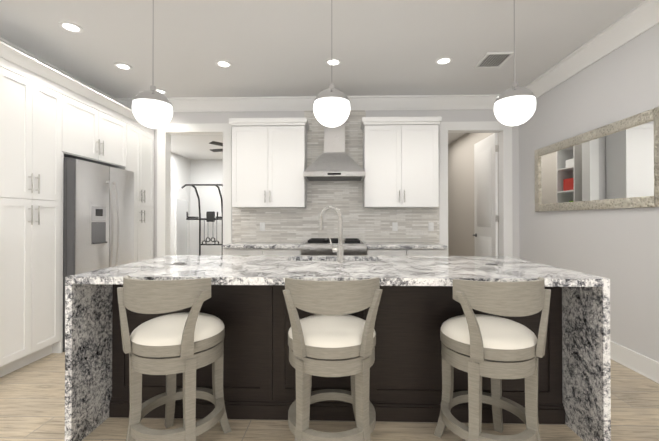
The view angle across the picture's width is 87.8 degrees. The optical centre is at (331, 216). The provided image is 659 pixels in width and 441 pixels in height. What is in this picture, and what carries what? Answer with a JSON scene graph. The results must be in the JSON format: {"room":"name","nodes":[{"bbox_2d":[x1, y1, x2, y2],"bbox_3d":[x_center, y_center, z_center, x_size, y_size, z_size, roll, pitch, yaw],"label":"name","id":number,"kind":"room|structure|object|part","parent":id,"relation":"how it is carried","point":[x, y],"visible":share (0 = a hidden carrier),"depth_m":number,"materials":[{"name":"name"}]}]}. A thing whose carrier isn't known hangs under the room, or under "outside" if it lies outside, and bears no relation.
{"room":"kitchen","nodes":[
{"label":"kitchen","id":0,"kind":"room"},
{"bbox_2d":[68,89,127,168],"bbox_3d":[-2.752,-0.887,3.603,0.606,0.600,0.940,0,0,1],"label":"upper cabinet","id":1,"kind":"object","parent":0,"relation":"attached to","point":[98,134],"depth_m":3.56,"materials":[{"name":"white wood"}]},
{"bbox_2d":[171,152,190,254],"bbox_3d":[-3.968,-0.155,7.081,0.120,2.840,4.470,0,0,1],"label":"wall","id":2,"kind":"structure","parent":0,"point":[184,170],"depth_m":8.64,"materials":[{"name":"white paint"}]},
{"bbox_2d":[175,187,187,254],"bbox_3d":[-3.846,0.251,8.771,0.038,2.050,0.660,0,0,1],"label":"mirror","id":3,"kind":"object","parent":2,"relation":"attached to","point":[181,223],"visible":0.94,"depth_m":8.73,"materials":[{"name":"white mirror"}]},
{"bbox_2d":[190,160,222,254],"bbox_3d":[-1.309,-0.141,9.317,5.320,2.840,0.120,0,0,1],"label":"wall","id":4,"kind":"structure","parent":0,"point":[202,171],"depth_m":9.31,"materials":[{"name":"white paint"}]},
{"bbox_2d":[0,0,644,159],"bbox_3d":[-0.825,-1.644,2.602,7.000,0.080,13.900,0,0,1],"label":"ceiling","id":5,"kind":"structure","parent":0,"point":[271,48],"depth_m":3.14,"materials":[{"name":"white paint"}]},
{"bbox_2d":[58,21,82,32],"bbox_3d":[-2.197,-1.599,2.887,0.170,0.006,0.170,0,0,1],"label":"recessed light","id":6,"kind":"object","parent":5,"relation":"in","point":[70,27],"visible":1,"depth_m":2.88,"materials":[{"name":"white"}]},
{"bbox_2d":[114,63,132,69],"bbox_3d":[-2.208,-1.594,3.628,0.170,0.006,0.170,0,0,1],"label":"recessed light","id":7,"kind":"object","parent":5,"relation":"in","point":[123,66],"visible":1,"depth_m":3.62,"materials":[{"name":"white"}]},
{"bbox_2d":[132,0,172,128],"bbox_3d":[-1.178,-1.096,2.257,0.239,1.020,0.239,0,0,1],"label":"pendant light","id":8,"kind":"object","parent":5,"relation":"hanging from","point":[152,107],"visible":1,"depth_m":2.18,"materials":[{"name":"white glass"}]},
{"bbox_3d":[-1.178,-0.705,2.255,0.239,0.239,0.239,0,0,1],"label":"globe","id":9,"kind":"part","parent":8,"relation":"part of","materials":[{"name":"white glass"}]},
{"bbox_2d":[156,89,166,93],"bbox_3d":[-2.180,-1.589,4.337,0.170,0.006,0.170,0,0,1],"label":"recessed light","id":10,"kind":"object","parent":5,"relation":"in","point":[162,91],"visible":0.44,"depth_m":4.34,"materials":[{"name":"white"}]},
{"bbox_2d":[209,141,222,151],"bbox_3d":[-1.680,-1.389,6.413,1.292,0.380,1.244,0,0,1],"label":"fan","id":11,"kind":"object","parent":5,"relation":"hanging from","point":[218,144],"visible":0.12,"depth_m":6.03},
{"bbox_2d":[215,60,231,67],"bbox_3d":[-1.126,-1.595,3.569,0.170,0.006,0.170,0,0,1],"label":"recessed light","id":12,"kind":"object","parent":5,"relation":"in","point":[223,63],"visible":1,"depth_m":3.56,"materials":[{"name":"white"}]},
{"bbox_2d":[313,0,349,126],"bbox_3d":[0.001,-1.096,2.226,0.239,1.020,0.239,0,0,1],"label":"pendant light","id":13,"kind":"object","parent":5,"relation":"hanging from","point":[331,103],"visible":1,"depth_m":2.14,"materials":[{"name":"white glass"}]},
{"bbox_3d":[0.001,-0.705,2.224,0.239,0.239,0.239,0,0,1],"label":"globe","id":14,"kind":"part","parent":13,"relation":"part of","materials":[{"name":"white glass"}]},
{"bbox_2d":[325,58,341,65],"bbox_3d":[0.018,-1.595,3.530,0.170,0.006,0.170,0,0,1],"label":"recessed light","id":15,"kind":"object","parent":5,"relation":"in","point":[336,62],"visible":0.96,"depth_m":3.53,"materials":[{"name":"white"}]},
{"bbox_2d":[435,57,452,64],"bbox_3d":[1.147,-1.595,3.500,0.170,0.006,0.170,0,0,1],"label":"recessed light","id":16,"kind":"object","parent":5,"relation":"in","point":[443,60],"visible":1,"depth_m":3.49,"materials":[{"name":"white"}]},
{"bbox_2d":[474,52,513,67],"bbox_3d":[1.649,-1.591,3.487,0.270,0.013,0.330,0,0,1],"label":"ceiling vent","id":17,"kind":"object","parent":5,"relation":"in","point":[493,59],"visible":0.94,"depth_m":3.47,"materials":[{"name":"white metal"}]},
{"bbox_2d":[494,0,535,125],"bbox_3d":[1.172,-1.096,2.196,0.239,1.020,0.239,0,0,1],"label":"pendant light","id":18,"kind":"object","parent":5,"relation":"hanging from","point":[514,104],"visible":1,"depth_m":2.12,"materials":[{"name":"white glass"}]},
{"bbox_3d":[1.172,-0.706,2.193,0.239,0.239,0.239,0,0,1],"label":"globe","id":19,"kind":"part","parent":18,"relation":"part of","materials":[{"name":"white glass"}]},
{"bbox_2d":[0,352,658,440],"bbox_3d":[-0.825,1.276,2.583,7.000,0.080,13.900,0,0,1],"label":"floor","id":20,"kind":"structure","parent":0,"point":[32,401],"depth_m":2.05,"materials":[{"name":"brown wood"}]},
{"bbox_2d":[0,57,67,376],"bbox_3d":[-2.772,0.023,2.835,0.606,2.430,0.622,0,0,1],"label":"tall cabinet","id":21,"kind":"object","parent":20,"relation":"on","point":[51,118],"depth_m":2.81,"materials":[{"name":"white wood"}]},
{"bbox_2d":[63,157,133,351],"bbox_3d":[-2.653,0.345,3.593,0.791,1.795,0.888,0,0,1],"label":"fridge","id":22,"kind":"object","parent":20,"relation":"on","point":[98,216],"visible":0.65,"depth_m":3.38,"materials":[{"name":"grey metal"}]},
{"bbox_2d":[123,117,155,261],"bbox_3d":[-2.732,0.033,4.358,0.606,2.430,0.618,0,0,1],"label":"tall cabinet","id":23,"kind":"object","parent":20,"relation":"on","point":[140,137],"depth_m":4.39,"materials":[{"name":"white wood"}]},
{"bbox_2d":[117,276,230,440],"bbox_3d":[-0.811,0.762,1.807,0.485,0.937,0.487,0,0,9],"label":"stool","id":24,"kind":"object","parent":20,"relation":"on","point":[171,346],"visible":1,"depth_m":1.64,"materials":[{"name":"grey wood"}]},
{"bbox_2d":[181,184,222,254],"bbox_3d":[-3.178,0.225,8.628,1.143,2.087,0.850,0,0,1],"label":"tower","id":25,"kind":"object","parent":20,"relation":"on","point":[210,216],"visible":0.85,"depth_m":8.94,"materials":[{"name":"black metal"}]},
{"bbox_2d":[223,242,303,255],"bbox_3d":[-0.808,0.790,4.306,0.923,0.914,0.632,0,0,1],"label":"base cabinet","id":26,"kind":"object","parent":20,"relation":"on","point":[264,248],"visible":0.23,"depth_m":4.03,"materials":[{"name":"white"}]},
{"bbox_2d":[283,277,382,440],"bbox_3d":[0.002,0.762,1.786,0.485,0.937,0.487,0,0,-1],"label":"stool","id":27,"kind":"object","parent":20,"relation":"on","point":[331,338],"visible":1,"depth_m":1.61,"materials":[{"name":"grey wood"}]},
{"bbox_2d":[301,238,366,255],"bbox_3d":[0.034,0.764,4.254,0.760,0.965,0.692,0,0,1],"label":"range","id":28,"kind":"object","parent":20,"relation":"on","point":[323,247],"visible":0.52,"depth_m":3.97,"materials":[{"name":"silver metal"}]},
{"bbox_2d":[105,289,568,426],"bbox_3d":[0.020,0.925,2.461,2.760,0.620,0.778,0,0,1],"label":"kitchen island","id":29,"kind":"object","parent":20,"relation":"on","point":[418,306],"depth_m":2.09,"materials":[{"name":"wood"}]},
{"bbox_2d":[319,205,344,262],"bbox_3d":[-0.001,0.116,2.484,0.193,0.409,0.176,0,0,1],"label":"faucet","id":30,"kind":"object","parent":29,"relation":"on","point":[340,249],"depth_m":2.42,"materials":[{"name":"silver metal"}]},
{"bbox_2d":[365,242,446,255],"bbox_3d":[0.877,0.790,4.262,0.921,0.914,0.632,0,0,1],"label":"base cabinet","id":31,"kind":"object","parent":20,"relation":"on","point":[404,249],"visible":0.1,"depth_m":3.99,"materials":[{"name":"white"}]},
{"bbox_2d":[434,277,550,440],"bbox_3d":[0.806,0.762,1.765,0.485,0.937,0.487,0,0,-6],"label":"stool","id":32,"kind":"object","parent":20,"relation":"on","point":[478,347],"visible":1,"depth_m":1.60,"materials":[{"name":"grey wood"}]},
{"bbox_2d":[285,265,380,288],"bbox_3d":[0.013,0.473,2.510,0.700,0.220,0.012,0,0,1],"label":"countertop","id":33,"kind":"structure","parent":0,"relation":"attached to","point":[303,272],"depth_m":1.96,"materials":[{"name":"white stone"}]},
{"bbox_2d":[293,261,376,264],"bbox_3d":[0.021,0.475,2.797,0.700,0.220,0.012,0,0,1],"label":"countertop","id":34,"kind":"structure","parent":0,"relation":"attached to","point":[294,262],"depth_m":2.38,"materials":[{"name":"white stone"}]},
{"bbox_2d":[154,109,519,258],"bbox_3d":[-0.794,-0.170,4.702,6.590,2.840,0.120,0,0,1],"label":"wall","id":35,"kind":"structure","parent":0,"point":[445,115],"depth_m":4.60,"materials":[{"name":"white paint"}]},
{"bbox_2d":[0,37,115,100],"bbox_3d":[-3.083,-1.541,0.309,0.125,0.155,8.800,0,0,1],"label":"crown molding","id":36,"kind":"structure","parent":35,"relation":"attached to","point":[1,39],"depth_m":3.60,"materials":[{"name":"white wood"}]},
{"bbox_2d":[229,118,308,207],"bbox_3d":[-0.799,-0.683,4.455,0.983,1.118,0.352,0,0,1],"label":"upper cabinet","id":37,"kind":"object","parent":35,"relation":"attached to","point":[269,161],"visible":1,"depth_m":4.32,"materials":[{"name":"white wood"}]},
{"bbox_2d":[116,94,499,111],"bbox_3d":[-0.258,-1.514,4.574,5.250,0.155,0.125,0,0,1],"label":"crown molding","id":38,"kind":"structure","parent":35,"relation":"attached to","point":[388,102],"depth_m":4.56,"materials":[{"name":"white wood"}]},
{"bbox_2d":[303,122,364,180],"bbox_3d":[0.037,-0.981,4.361,0.744,0.994,0.502,0,0,1],"label":"range hood","id":39,"kind":"object","parent":35,"relation":"attached to","point":[334,161],"visible":0.9,"depth_m":4.25,"materials":[{"name":"silver metal"}]},
{"bbox_2d":[232,110,438,242],"bbox_3d":[0.045,-0.566,4.617,2.787,1.830,0.010,0,0,1],"label":"backsplash","id":40,"kind":"structure","parent":35,"relation":"attached to","point":[359,221],"depth_m":4.61,"materials":[{"name":"tile"}]},
{"bbox_2d":[260,222,264,230],"bbox_3d":[-0.938,0.132,4.629,0.070,0.115,0.007,0,0,1],"label":"electrical outlet","id":41,"kind":"object","parent":40,"relation":"attached to","point":[262,226],"visible":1,"depth_m":4.63,"materials":[{"name":"white plastic"}]},
{"bbox_2d":[392,222,397,230],"bbox_3d":[0.848,0.131,4.582,0.070,0.115,0.007,0,0,1],"label":"electrical outlet","id":42,"kind":"object","parent":40,"relation":"attached to","point":[394,226],"visible":1,"depth_m":4.58,"materials":[{"name":"white plastic"}]},
{"bbox_2d":[428,222,433,230],"bbox_3d":[1.328,0.131,4.570,0.070,0.115,0.007,0,0,1],"label":"electrical outlet","id":43,"kind":"object","parent":40,"relation":"attached to","point":[430,226],"visible":1,"depth_m":4.57,"materials":[{"name":"white plastic"}]},
{"bbox_2d":[361,116,441,207],"bbox_3d":[0.876,-0.683,4.412,0.981,1.118,0.352,0,0,1],"label":"upper cabinet","id":44,"kind":"object","parent":35,"relation":"attached to","point":[401,162],"visible":1,"depth_m":4.27,"materials":[{"name":"white wood"}]},
{"bbox_2d":[473,133,498,255],"bbox_3d":[2.273,0.044,5.057,0.141,2.400,0.752,0,0,1],"label":"hall door","id":45,"kind":"structure","parent":35,"relation":"in","point":[486,215],"depth_m":4.96,"materials":[{"name":"white wood"}]},
{"bbox_2d":[448,23,658,361],"bbox_3d":[2.485,-0.188,2.006,0.132,2.840,12.740,0,0,1],"label":"wall","id":46,"kind":"structure","parent":0,"point":[619,248],"depth_m":3.18,"materials":[{"name":"white paint"}]},
{"bbox_2d":[525,0,658,97],"bbox_3d":[2.321,-1.542,0.168,0.125,0.155,8.800,0,0,1],"label":"crown molding","id":47,"kind":"structure","parent":46,"relation":"attached to","point":[640,18],"depth_m":3.03,"materials":[{"name":"white wood"}]},
{"bbox_2d":[535,107,658,211],"bbox_3d":[2.447,-0.439,3.309,0.035,0.740,1.660,0,0,1],"label":"mirror","id":48,"kind":"object","parent":46,"relation":"attached to","point":[614,165],"visible":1,"depth_m":3.06,"materials":[{"name":"silver glass"}]},
{"bbox_2d":[610,340,658,382],"bbox_3d":[2.358,1.145,0.150,0.049,0.150,8.800,0,0,1],"label":"baseboard","id":49,"kind":"structure","parent":46,"relation":"attached to","point":[643,365],"depth_m":2.69,"materials":[{"name":"white wood"}]}
]}

